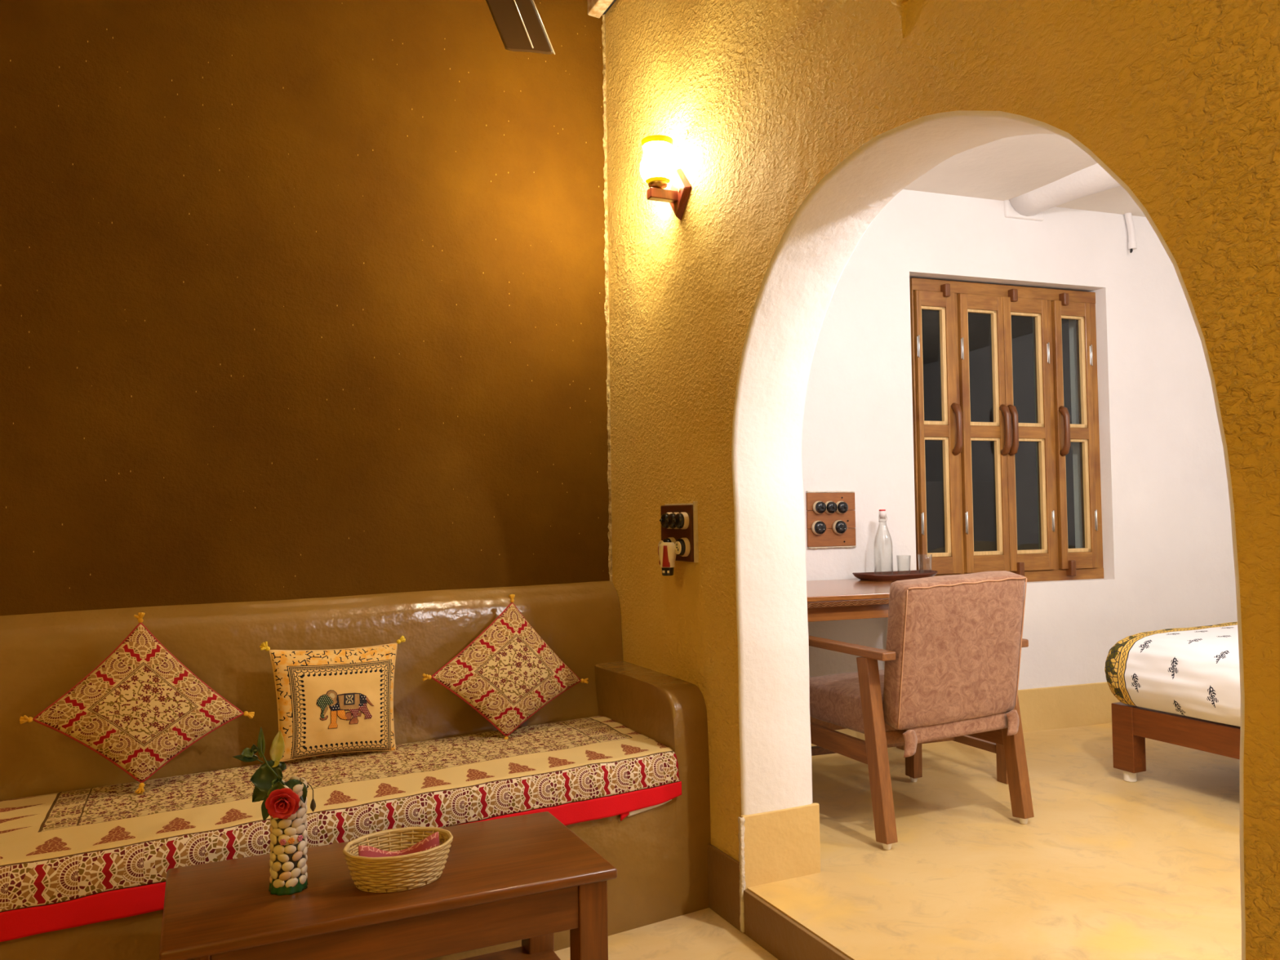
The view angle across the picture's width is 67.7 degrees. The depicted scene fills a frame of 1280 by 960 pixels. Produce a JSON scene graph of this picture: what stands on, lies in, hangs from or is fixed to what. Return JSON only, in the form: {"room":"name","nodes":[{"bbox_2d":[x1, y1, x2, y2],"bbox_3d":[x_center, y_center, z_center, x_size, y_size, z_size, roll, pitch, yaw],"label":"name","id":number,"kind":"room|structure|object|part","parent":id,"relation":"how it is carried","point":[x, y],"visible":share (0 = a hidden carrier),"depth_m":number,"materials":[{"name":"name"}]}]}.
{"room":"traditional dwelling","nodes":[
{"label":"traditional dwelling","id":0,"kind":"room"},
{"bbox_2d":[0,0,609,615],"bbox_3d":[-2.097,-0.413,2.707,4.573,3.670,0.248,0,-2,-32],"label":"wall","id":1,"kind":"structure","parent":0,"point":[299,299],"depth_m":3.16,"materials":[{"name":"paint"}]},
{"bbox_2d":[601,14,612,582],"bbox_3d":[-0.135,-0.888,3.789,0.024,2.600,0.013,0,-2,-25],"label":"trim","id":2,"kind":"structure","parent":1,"relation":"attached to","point":[606,260],"depth_m":3.79,"materials":[{"name":"paint"}]},
{"bbox_2d":[554,907,778,959],"bbox_3d":[-0.906,1.331,0.234,4.400,0.120,6.350,0,-2,-25],"label":"floor","id":3,"kind":"structure","parent":0,"point":[703,934],"depth_m":2.77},
{"bbox_2d":[0,581,711,959],"bbox_3d":[-1.484,0.863,2.433,3.718,0.988,0.770,0,-2,-32],"label":"sofa","id":4,"kind":"object","parent":3,"relation":"on","point":[659,854],"visible":0.46,"depth_m":2.96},
{"bbox_3d":[-1.618,0.675,2.725,3.642,0.588,0.146,0,-2,-32],"label":"backrest","id":5,"kind":"part","parent":4,"relation":"part of","materials":[{"name":"brown paint"}]},
{"bbox_2d":[0,715,681,942],"bbox_3d":[-1.137,0.932,2.545,2.717,0.182,0.637,0,-2,-32],"label":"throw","id":6,"kind":"object","parent":4,"relation":"on","point":[86,856],"visible":0.83,"depth_m":2.53,"materials":[{"name":"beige fabric"}]},
{"bbox_2d":[19,612,254,794],"bbox_3d":[-1.379,0.613,2.648,0.576,0.477,0.178,0,-2,-25],"label":"cushion","id":7,"kind":"object","parent":6,"relation":"on","point":[140,708],"visible":1,"depth_m":2.61,"materials":[{"name":"fabric"}]},
{"bbox_2d":[259,635,405,761],"bbox_3d":[-0.933,0.673,2.957,0.451,0.371,0.112,0,-2,-33],"label":"cushion","id":8,"kind":"object","parent":6,"relation":"on","point":[332,701],"visible":0.97,"depth_m":2.92,"materials":[{"name":"fabric"}]},
{"bbox_2d":[315,689,373,728],"bbox_3d":[-0.901,0.698,2.921,0.176,0.115,0.019,0,-2,-31],"label":"print","id":9,"kind":"object","parent":8,"relation":"attached to","point":[335,708],"depth_m":2.92,"materials":[{"name":"multicoloured fabric"}]},
{"bbox_2d":[422,594,588,739],"bbox_3d":[-0.448,0.640,3.252,0.159,0.484,0.610,-3,-3,43],"label":"cushion","id":10,"kind":"object","parent":6,"relation":"on","point":[508,673],"visible":0.99,"depth_m":3.20,"materials":[{"name":"fabric"}]},
{"bbox_3d":[-1.461,1.110,2.384,3.707,0.490,0.681,0,-2,-32],"label":"seat","id":11,"kind":"part","parent":4,"relation":"part of","materials":[{"name":"fabric"}]},
{"bbox_3d":[0.025,1.021,3.310,0.130,0.686,0.699,0,-2,-25],"label":"armrest","id":12,"kind":"part","parent":4,"relation":"part of","materials":[{"name":"brown paint"}]},
{"bbox_2d":[159,811,617,959],"bbox_3d":[-0.546,1.093,2.093,0.896,0.475,0.456,0,-2,-25],"label":"coffee table","id":13,"kind":"object","parent":3,"relation":"on","point":[530,878],"visible":0.97,"depth_m":1.98,"materials":[{"name":"brown wood"}]},
{"bbox_3d":[-0.832,1.097,1.765,0.066,0.451,0.066,0,-2,-25],"label":"leg","id":14,"kind":"part","parent":13,"relation":"part of","materials":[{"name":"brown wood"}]},
{"bbox_2d":[268,776,307,895],"bbox_3d":[-0.736,0.743,1.998,0.078,0.223,0.079,0,-2,-25],"label":"vase","id":15,"kind":"object","parent":13,"relation":"on","point":[288,849],"visible":0.78,"depth_m":1.97,"materials":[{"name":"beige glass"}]},
{"bbox_2d":[232,727,308,821],"bbox_3d":[-0.753,0.662,1.983,0.138,0.294,0.110,-2,-2,21],"label":"rose","id":16,"kind":"object","parent":15,"relation":"in","point":[279,802],"visible":0.98,"depth_m":1.98,"materials":[{"name":"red plant"}]},
{"bbox_3d":[-0.762,0.672,1.966,0.086,0.274,0.049,0,-2,-25],"label":"stem","id":17,"kind":"part","parent":16,"relation":"part of","materials":[{"name":"green plant"}]},
{"bbox_3d":[-0.735,0.745,1.961,0.013,0.013,0.005,-1,-2,-3],"label":"painted flower","id":18,"kind":"part","parent":15,"relation":"part of","materials":[{"name":"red paint"}]},
{"bbox_3d":[-0.718,0.744,1.966,0.014,0.013,0.005,0,-2,-29],"label":"painted flower","id":19,"kind":"part","parent":15,"relation":"part of","materials":[{"name":"orange paint"}]},
{"bbox_3d":[-0.705,0.743,1.978,0.005,0.013,0.014,-2,-2,34],"label":"painted flower","id":20,"kind":"part","parent":15,"relation":"part of","materials":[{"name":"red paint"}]},
{"bbox_2d":[299,778,315,812],"bbox_3d":[-0.705,0.667,2.017,0.038,0.074,0.011,0,-2,-25],"label":"bud","id":21,"kind":"object","parent":15,"relation":"in","point":[313,806],"visible":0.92,"depth_m":2.02,"materials":[{"name":"brown"}]},
{"bbox_2d":[342,826,453,893],"bbox_3d":[-0.515,0.813,2.040,0.231,0.079,0.184,0,-2,-30],"label":"basket","id":22,"kind":"object","parent":13,"relation":"on","point":[382,874],"visible":0.93,"depth_m":1.98,"materials":[{"name":"wicker"}]},
{"bbox_2d":[358,831,439,881],"bbox_3d":[-0.508,0.803,2.025,0.173,0.075,0.090,0,-2,-25],"label":"folded cloth","id":23,"kind":"object","parent":22,"relation":"in","point":[432,841],"visible":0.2,"depth_m":2.06,"materials":[{"name":"fabric"}]},
{"bbox_2d":[459,946,560,959],"bbox_3d":[-0.553,1.186,2.107,0.852,0.020,0.358,0,-2,-25],"label":"shelf","id":24,"kind":"object","parent":13,"relation":"attached to","point":[523,953],"depth_m":2.37,"materials":[{"name":"brown wood"}]},
{"bbox_3d":[-0.260,1.112,2.420,0.066,0.451,0.066,0,-2,-25],"label":"leg","id":25,"kind":"part","parent":13,"relation":"part of","materials":[{"name":"brown wood"}]},
{"bbox_3d":[-0.112,1.099,2.099,0.066,0.451,0.066,0,-2,-25],"label":"leg","id":26,"kind":"part","parent":13,"relation":"part of","materials":[{"name":"brown wood"}]},
{"bbox_2d":[604,0,1279,959],"bbox_3d":[1.097,-0.500,1.458,0.257,3.670,6.750,0,-2,-25],"label":"wall","id":27,"kind":"structure","parent":0,"point":[803,120],"depth_m":2.65,"materials":[{"name":"paint"}]},
{"bbox_2d":[587,0,616,17],"bbox_3d":[-0.120,-1.969,3.694,0.077,0.228,0.320,0,-2,-25],"label":"beam","id":28,"kind":"structure","parent":27,"relation":"attached to","point":[596,8],"depth_m":3.75,"materials":[{"name":"beige"}]},
{"bbox_2d":[640,130,691,220],"bbox_3d":[0.073,-1.021,3.194,0.148,0.288,0.155,0,-2,-25],"label":"wall lamp","id":29,"kind":"object","parent":27,"relation":"attached to","point":[657,169],"visible":1,"depth_m":3.16,"materials":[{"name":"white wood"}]},
{"bbox_3d":[0.059,-1.063,3.189,0.117,0.142,0.117,0,-2,-25],"label":"lamp shade","id":30,"kind":"part","parent":29,"relation":"part of","materials":[{"name":"white glass"}]},
{"bbox_3d":[0.078,-0.953,3.193,0.107,0.034,0.034,0,-2,-25],"label":"bracket arm","id":31,"kind":"part","parent":29,"relation":"part of","materials":[{"name":"red wood"}]},
{"bbox_3d":[0.129,-0.966,3.217,0.021,0.178,0.155,0,-2,-25],"label":"mount plate","id":32,"kind":"part","parent":29,"relation":"part of","materials":[{"name":"red wood"}]},
{"bbox_2d":[659,501,698,562],"bbox_3d":[0.112,0.174,3.201,0.068,0.200,0.235,0,-2,-25],"label":"board","id":33,"kind":"object","parent":27,"relation":"attached to","point":[679,522],"visible":0.84,"depth_m":3.13,"materials":[{"name":"brown wood"}]},
{"bbox_2d":[659,512,672,528],"bbox_3d":[0.086,0.138,3.227,0.044,0.056,0.056,0,-2,-25],"label":"switch","id":34,"kind":"object","parent":33,"relation":"attached to","point":[664,517],"depth_m":3.22,"materials":[{"name":"black plastic"}]},
{"bbox_2d":[662,537,675,542],"bbox_3d":[0.095,0.225,3.219,0.034,0.062,0.062,0,-2,-25],"label":"socket","id":35,"kind":"object","parent":33,"relation":"attached to","point":[668,539],"depth_m":3.21,"materials":[{"name":"black plastic"}]},
{"bbox_2d":[657,540,681,575],"bbox_3d":[0.081,0.256,3.132,0.065,0.111,0.162,0,-2,-25],"label":"plug","id":36,"kind":"object","parent":33,"relation":"attached to","point":[667,551],"visible":1,"depth_m":3.08,"materials":[{"name":"white plastic"}]},
{"bbox_3d":[0.083,0.247,3.085,0.030,0.070,0.005,-2,-2,23],"label":"red panel","id":37,"kind":"part","parent":36,"relation":"part of","materials":[{"name":"red plastic"}]},
{"bbox_2d":[666,512,679,528],"bbox_3d":[0.108,0.136,3.181,0.044,0.056,0.056,0,-2,-25],"label":"switch","id":38,"kind":"object","parent":33,"relation":"attached to","point":[670,524],"depth_m":3.17,"materials":[{"name":"black plastic"}]},
{"bbox_2d":[672,511,688,528],"bbox_3d":[0.129,0.134,3.135,0.044,0.056,0.056,0,-2,-25],"label":"switch","id":39,"kind":"object","parent":33,"relation":"attached to","point":[680,519],"depth_m":3.12,"materials":[{"name":"black"}]},
{"bbox_2d":[675,537,690,556],"bbox_3d":[0.136,0.221,3.132,0.034,0.062,0.062,0,-2,-25],"label":"socket","id":40,"kind":"object","parent":33,"relation":"attached to","point":[685,543],"depth_m":3.11,"materials":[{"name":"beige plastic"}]},
{"bbox_2d":[707,843,743,933],"bbox_3d":[0.228,1.252,3.005,0.014,0.198,0.383,0,-2,-25],"label":"baseboard","id":41,"kind":"structure","parent":27,"relation":"attached to","point":[723,870],"depth_m":2.92,"materials":[{"name":"brown paint"}]},
{"bbox_2d":[737,817,746,932],"bbox_3d":[0.305,1.172,2.836,0.016,0.335,0.016,0,-2,-25],"label":"trim","id":42,"kind":"structure","parent":27,"relation":"attached to","point":[741,821],"depth_m":2.83,"materials":[{"name":"beige paint"}]},
{"bbox_2d":[740,802,820,888],"bbox_3d":[0.430,1.113,2.899,0.275,0.220,0.016,0,-2,-25],"label":"baseboard","id":43,"kind":"object","parent":27,"relation":"attached to","point":[783,844],"visible":1,"depth_m":2.89,"materials":[{"name":"paint"}]},
{"bbox_2d":[890,0,908,38],"bbox_3d":[0.605,-1.096,2.201,0.018,0.150,0.072,0,-2,-25],"label":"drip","id":44,"kind":"object","parent":27,"relation":"attached to","point":[902,3],"visible":1,"depth_m":2.20,"materials":[{"name":"paint"}]},
{"bbox_2d":[746,723,1241,959],"bbox_3d":[3.020,1.300,2.826,4.896,0.252,5.750,0,-2,-25],"label":"floor","id":45,"kind":"structure","parent":0,"point":[1106,866],"depth_m":3.01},
{"bbox_2d":[743,888,851,959],"bbox_3d":[1.134,1.208,1.057,0.014,0.128,3.918,0,-2,-25],"label":"step","id":46,"kind":"structure","parent":45,"relation":"attached to","point":[784,938],"depth_m":2.65,"materials":[{"name":"brown paint"}]},
{"bbox_2d":[806,578,1008,784],"bbox_3d":[0.805,0.847,3.985,1.373,0.796,0.721,0,-2,-19],"label":"writing desk","id":47,"kind":"object","parent":45,"relation":"on","point":[850,598],"visible":0.28,"depth_m":3.71,"materials":[{"name":"brown wood"}]},
{"bbox_2d":[852,569,937,581],"bbox_3d":[1.175,0.441,4.388,0.397,0.040,0.215,0,-2,-25],"label":"serving tray","id":48,"kind":"object","parent":47,"relation":"on","point":[903,575],"visible":0.81,"depth_m":4.31,"materials":[{"name":"brown wood"}]},
{"bbox_2d":[873,509,893,574],"bbox_3d":[1.117,0.292,4.381,0.085,0.314,0.085,0,-2,-25],"label":"bottle","id":49,"kind":"object","parent":48,"relation":"on","point":[882,513],"visible":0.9,"depth_m":4.37,"materials":[{"name":"clear glass"}]},
{"bbox_2d":[896,555,911,574],"bbox_3d":[1.217,0.398,4.399,0.064,0.100,0.064,0,-2,-25],"label":"drinking glass","id":50,"kind":"object","parent":48,"relation":"on","point":[896,555],"visible":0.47,"depth_m":4.39,"materials":[{"name":"clear glass"}]},
{"bbox_2d":[917,554,932,573],"bbox_3d":[1.333,0.399,4.458,0.064,0.100,0.064,0,-2,-25],"label":"drinking glass","id":51,"kind":"object","parent":48,"relation":"on","point":[917,554],"visible":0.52,"depth_m":4.45,"materials":[{"name":"clear glass"}]},
{"bbox_3d":[1.233,0.879,4.465,0.055,0.752,0.060,0,-2,-25],"label":"leg","id":52,"kind":"part","parent":47,"relation":"part of","materials":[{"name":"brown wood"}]},
{"bbox_3d":[1.493,0.856,3.902,0.055,0.752,0.060,0,-2,-25],"label":"leg","id":53,"kind":"part","parent":47,"relation":"part of","materials":[{"name":"brown wood"}]},
{"bbox_2d":[808,570,1034,849],"bbox_3d":[0.968,0.778,3.520,0.659,0.896,0.727,0,-2,-25],"label":"armchair","id":54,"kind":"object","parent":45,"relation":"on","point":[952,655],"visible":0.97,"depth_m":3.24,"materials":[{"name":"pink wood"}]},
{"bbox_3d":[0.846,0.944,3.780,0.593,0.070,0.026,0,-2,-25],"label":"rail","id":55,"kind":"part","parent":54,"relation":"part of","materials":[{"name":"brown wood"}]},
{"bbox_3d":[0.686,0.934,3.426,0.026,0.070,0.508,0,-2,-24],"label":"rail","id":56,"kind":"part","parent":54,"relation":"part of","materials":[{"name":"brown wood"}]},
{"bbox_3d":[0.681,0.592,3.429,0.060,0.030,0.665,0,-2,-25],"label":"armrest","id":57,"kind":"part","parent":54,"relation":"part of","materials":[{"name":"brown wood"}]},
{"bbox_2d":[808,669,906,733],"bbox_3d":[0.949,0.822,3.555,0.554,0.162,0.521,0,-2,-25],"label":"seat cushion","id":58,"kind":"object","parent":54,"relation":"on","point":[834,699],"depth_m":3.44,"materials":[{"name":"pink fabric"}]},
{"bbox_3d":[0.791,0.896,3.187,0.052,0.605,0.134,0,-2,-25],"label":"leg","id":59,"kind":"part","parent":54,"relation":"part of","materials":[{"name":"brown wood"}]},
{"bbox_3d":[1.056,0.873,3.329,0.593,0.045,0.024,0,-2,-24],"label":"rail","id":60,"kind":"part","parent":54,"relation":"part of","materials":[{"name":"brown wood"}]},
{"bbox_3d":[1.120,0.917,3.911,0.054,0.601,0.080,0,-2,-25],"label":"leg","id":61,"kind":"part","parent":54,"relation":"part of","materials":[{"name":"brown wood"}]},
{"bbox_2d":[882,570,1025,729],"bbox_3d":[1.083,0.578,3.282,0.540,0.515,0.173,0,-2,-25],"label":"cushion","id":62,"kind":"object","parent":54,"relation":"on","point":[955,642],"depth_m":3.22,"materials":[{"name":"pink fabric"}]},
{"bbox_3d":[1.224,0.935,3.675,0.026,0.070,0.508,0,-2,-24],"label":"rail","id":63,"kind":"part","parent":54,"relation":"part of","materials":[{"name":"brown wood"}]},
{"bbox_3d":[1.335,0.897,3.423,0.052,0.605,0.135,0,-2,-25],"label":"leg","id":64,"kind":"part","parent":54,"relation":"part of","materials":[{"name":"brown wood"}]},
{"bbox_3d":[1.219,0.593,3.678,0.060,0.030,0.665,0,-2,-25],"label":"armrest","id":65,"kind":"part","parent":54,"relation":"part of","materials":[{"name":"brown wood"}]},
{"bbox_2d":[1111,702,1240,782],"bbox_3d":[3.323,1.035,3.397,2.072,0.309,2.108,0,-2,-25],"label":"bed","id":66,"kind":"object","parent":45,"relation":"on","point":[1131,724],"visible":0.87,"depth_m":3.74,"materials":[{"name":"brown wood"}]},
{"bbox_3d":[1.993,1.048,3.889,0.072,0.264,0.098,0,-2,-25],"label":"leg","id":67,"kind":"part","parent":66,"relation":"part of","materials":[{"name":"brown wood"}]},
{"bbox_2d":[1104,622,1240,726],"bbox_3d":[3.247,0.731,3.429,2.087,0.293,2.052,0,-2,-25],"label":"mattress","id":68,"kind":"object","parent":66,"relation":"on","point":[1193,672],"visible":0.84,"depth_m":3.65,"materials":[{"name":"white fabric"}]},
{"bbox_3d":[2.415,0.934,2.954,0.049,0.110,1.963,0,-2,-25],"label":"foot rail","id":69,"kind":"part","parent":66,"relation":"part of","materials":[{"name":"brown wood"}]},
{"bbox_2d":[801,189,1237,689],"bbox_3d":[2.124,-0.123,5.009,4.741,2.968,0.239,0,-2,-19],"label":"wall","id":70,"kind":"structure","parent":0,"point":[1168,562],"depth_m":4.92,"materials":[{"name":"white paint"}]},
{"bbox_2d":[805,490,856,549],"bbox_3d":[0.897,0.184,4.416,0.252,0.271,0.060,0,-2,-19],"label":"board","id":71,"kind":"object","parent":70,"relation":"attached to","point":[836,511],"visible":1,"depth_m":4.42,"materials":[{"name":"brown wood"}]},
{"bbox_2d":[811,520,826,534],"bbox_3d":[0.827,0.220,4.388,0.066,0.066,0.034,0,-2,-25],"label":"socket","id":72,"kind":"object","parent":71,"relation":"attached to","point":[818,527],"depth_m":4.38,"materials":[{"name":"black plastic"}]},
{"bbox_2d":[813,501,826,514],"bbox_3d":[0.833,0.126,4.388,0.060,0.060,0.044,0,-2,-25],"label":"switch","id":73,"kind":"object","parent":71,"relation":"attached to","point":[819,507],"depth_m":4.38,"materials":[{"name":"black plastic"}]},
{"bbox_2d":[825,501,837,514],"bbox_3d":[0.888,0.127,4.407,0.060,0.060,0.044,0,-2,-25],"label":"switch","id":74,"kind":"object","parent":71,"relation":"attached to","point":[831,507],"depth_m":4.40,"materials":[{"name":"black plastic"}]},
{"bbox_2d":[832,520,847,533],"bbox_3d":[0.931,0.219,4.423,0.066,0.066,0.034,0,-2,-25],"label":"socket","id":75,"kind":"object","parent":71,"relation":"attached to","point":[839,526],"depth_m":4.41,"materials":[{"name":"black plastic"}]},
{"bbox_2d":[835,501,848,514],"bbox_3d":[0.943,0.127,4.426,0.060,0.060,0.044,0,-2,-25],"label":"switch","id":76,"kind":"object","parent":71,"relation":"attached to","point":[842,507],"depth_m":4.42,"materials":[{"name":"black plastic"}]},
{"bbox_2d":[811,681,1119,746],"bbox_3d":[2.171,1.152,4.842,4.566,0.216,0.012,0,-2,-19],"label":"baseboard","id":77,"kind":"structure","parent":70,"relation":"attached to","point":[1042,708],"depth_m":4.83,"materials":[{"name":"paint"}]},
{"bbox_2d":[909,277,1103,582],"bbox_3d":[1.892,-0.239,4.883,1.159,1.526,0.144,0,-2,-19],"label":"window","id":78,"kind":"structure","parent":70,"relation":"in","point":[1053,433],"depth_m":4.86,"materials":[{"name":"orange wood"}]},
{"bbox_3d":[1.342,-0.234,4.727,0.010,1.411,0.079,0,-2,-25],"label":"frame post","id":79,"kind":"part","parent":78,"relation":"part of","materials":[{"name":"orange wood"}]},
{"bbox_3d":[1.459,-0.236,4.725,0.151,1.402,0.033,0,-2,-19],"label":"sash rail","id":80,"kind":"part","parent":78,"relation":"part of","materials":[{"name":"orange wood"}]},
{"bbox_3d":[1.472,-0.236,4.730,0.229,1.402,0.034,0,-2,-19],"label":"sash","id":81,"kind":"part","parent":78,"relation":"part of","materials":[{"name":"orange wood"}]},
{"bbox_3d":[1.573,-0.254,4.727,0.038,0.262,0.056,0,-2,-25],"label":"handle","id":82,"kind":"part","parent":78,"relation":"part of","materials":[{"name":"brown wood"}]},
{"bbox_3d":[1.578,-0.235,4.809,0.029,1.411,0.081,0,-2,-25],"label":"frame post","id":83,"kind":"part","parent":78,"relation":"part of","materials":[{"name":"orange wood"}]},
{"bbox_3d":[1.733,-0.237,4.820,0.263,1.402,0.034,0,-2,-19],"label":"sash","id":84,"kind":"part","parent":78,"relation":"part of","materials":[{"name":"orange wood"}]},
{"bbox_3d":[1.736,-0.237,4.821,0.189,1.402,0.033,0,-2,-19],"label":"sash rail","id":85,"kind":"part","parent":78,"relation":"part of","materials":[{"name":"orange wood"}]},
{"bbox_3d":[1.850,-0.254,4.823,0.038,0.262,0.056,0,-2,-25],"label":"handle","id":86,"kind":"part","parent":78,"relation":"part of","materials":[{"name":"brown wood"}]},
{"bbox_3d":[1.895,-0.254,4.838,0.038,0.262,0.056,0,-2,-25],"label":"handle","id":87,"kind":"part","parent":78,"relation":"part of","materials":[{"name":"brown wood"}]},
{"bbox_3d":[1.991,-0.237,4.909,0.283,1.402,0.034,0,-2,-19],"label":"sash","id":88,"kind":"part","parent":78,"relation":"part of","materials":[{"name":"orange wood"}]},
{"bbox_3d":[1.994,-0.237,4.911,0.202,1.402,0.033,0,-2,-19],"label":"sash rail","id":89,"kind":"part","parent":78,"relation":"part of","materials":[{"name":"orange wood"}]},
{"bbox_3d":[2.129,-0.236,5.000,0.043,1.411,0.083,0,-2,-25],"label":"frame post","id":90,"kind":"part","parent":78,"relation":"part of","materials":[{"name":"orange wood"}]},
{"bbox_3d":[2.204,-0.255,4.945,0.038,0.262,0.056,0,-2,-25],"label":"handle","id":91,"kind":"part","parent":78,"relation":"part of","materials":[{"name":"brown wood"}]},
{"bbox_3d":[2.278,-0.238,5.009,0.236,1.402,0.034,0,-2,-19],"label":"sash","id":92,"kind":"part","parent":78,"relation":"part of","materials":[{"name":"orange wood"}]},
{"bbox_3d":[2.281,-0.238,5.010,0.163,1.402,0.033,0,-2,-19],"label":"sash rail","id":93,"kind":"part","parent":78,"relation":"part of","materials":[{"name":"orange wood"}]},
{"bbox_3d":[2.400,-0.236,5.093,0.055,1.411,0.084,0,-2,-25],"label":"frame post","id":94,"kind":"part","parent":78,"relation":"part of","materials":[{"name":"orange wood"}]},
{"bbox_2d":[1004,200,1044,221],"bbox_3d":[1.959,-1.384,4.876,0.243,0.105,0.038,0,-2,-19],"label":"trim","id":95,"kind":"structure","parent":70,"relation":"attached to","point":[1009,211],"depth_m":4.84,"materials":[{"name":"white paint"}]},
{"bbox_2d":[1124,213,1137,253],"bbox_3d":[2.606,-1.356,5.075,0.072,0.299,0.044,0,-2,-25],"label":"cable conduit","id":96,"kind":"object","parent":70,"relation":"attached to","point":[1132,245],"visible":0.85,"depth_m":5.06,"materials":[{"name":"white plastic"}]},
{"bbox_2d":[903,133,1145,217],"bbox_3d":[3.081,-1.600,2.890,4.743,0.200,5.600,0,-2,-25],"label":"ceiling","id":97,"kind":"structure","parent":0,"point":[1003,169],"depth_m":4.43,"materials":[{"name":"white paint"}]},
{"bbox_2d":[1009,163,1119,216],"bbox_3d":[2.699,-1.526,3.273,0.263,0.263,3.509,0,-2,-25],"label":"ceiling beam","id":98,"kind":"structure","parent":97,"relation":"attached to","point":[1091,180],"depth_m":4.55,"materials":[{"name":"white paint"}]},
{"bbox_3d":[-0.996,-2.406,0.208,4.600,0.150,6.500,0,-2,-25],"label":"ceiling","id":99,"kind":"structure","parent":0,"visible":0},
{"bbox_2d":[485,0,555,54],"bbox_3d":[-0.492,-1.736,2.124,1.006,1.070,1.146,0,-2,-25],"label":"ceiling fan","id":100,"kind":"object","parent":99,"relation":"hanging from","point":[519,24],"visible":1,"depth_m":2.63,"materials":[{"name":"brown metal"}]},
{"bbox_3d":[1.504,2.117,9.782,10.000,0.100,8.300,0,-2,-25],"label":"ground","id":101,"kind":"structure","parent":0,"visible":0},
{"bbox_2d":[1032,316,1039,549],"bbox_3d":[2.595,0.176,6.149,0.040,3.500,0.050,0,-2,-25],"label":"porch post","id":102,"kind":"object","parent":101,"relation":"on","point":[1033,317],"visible":0.02,"depth_m":6.17,"materials":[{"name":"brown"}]}
]}

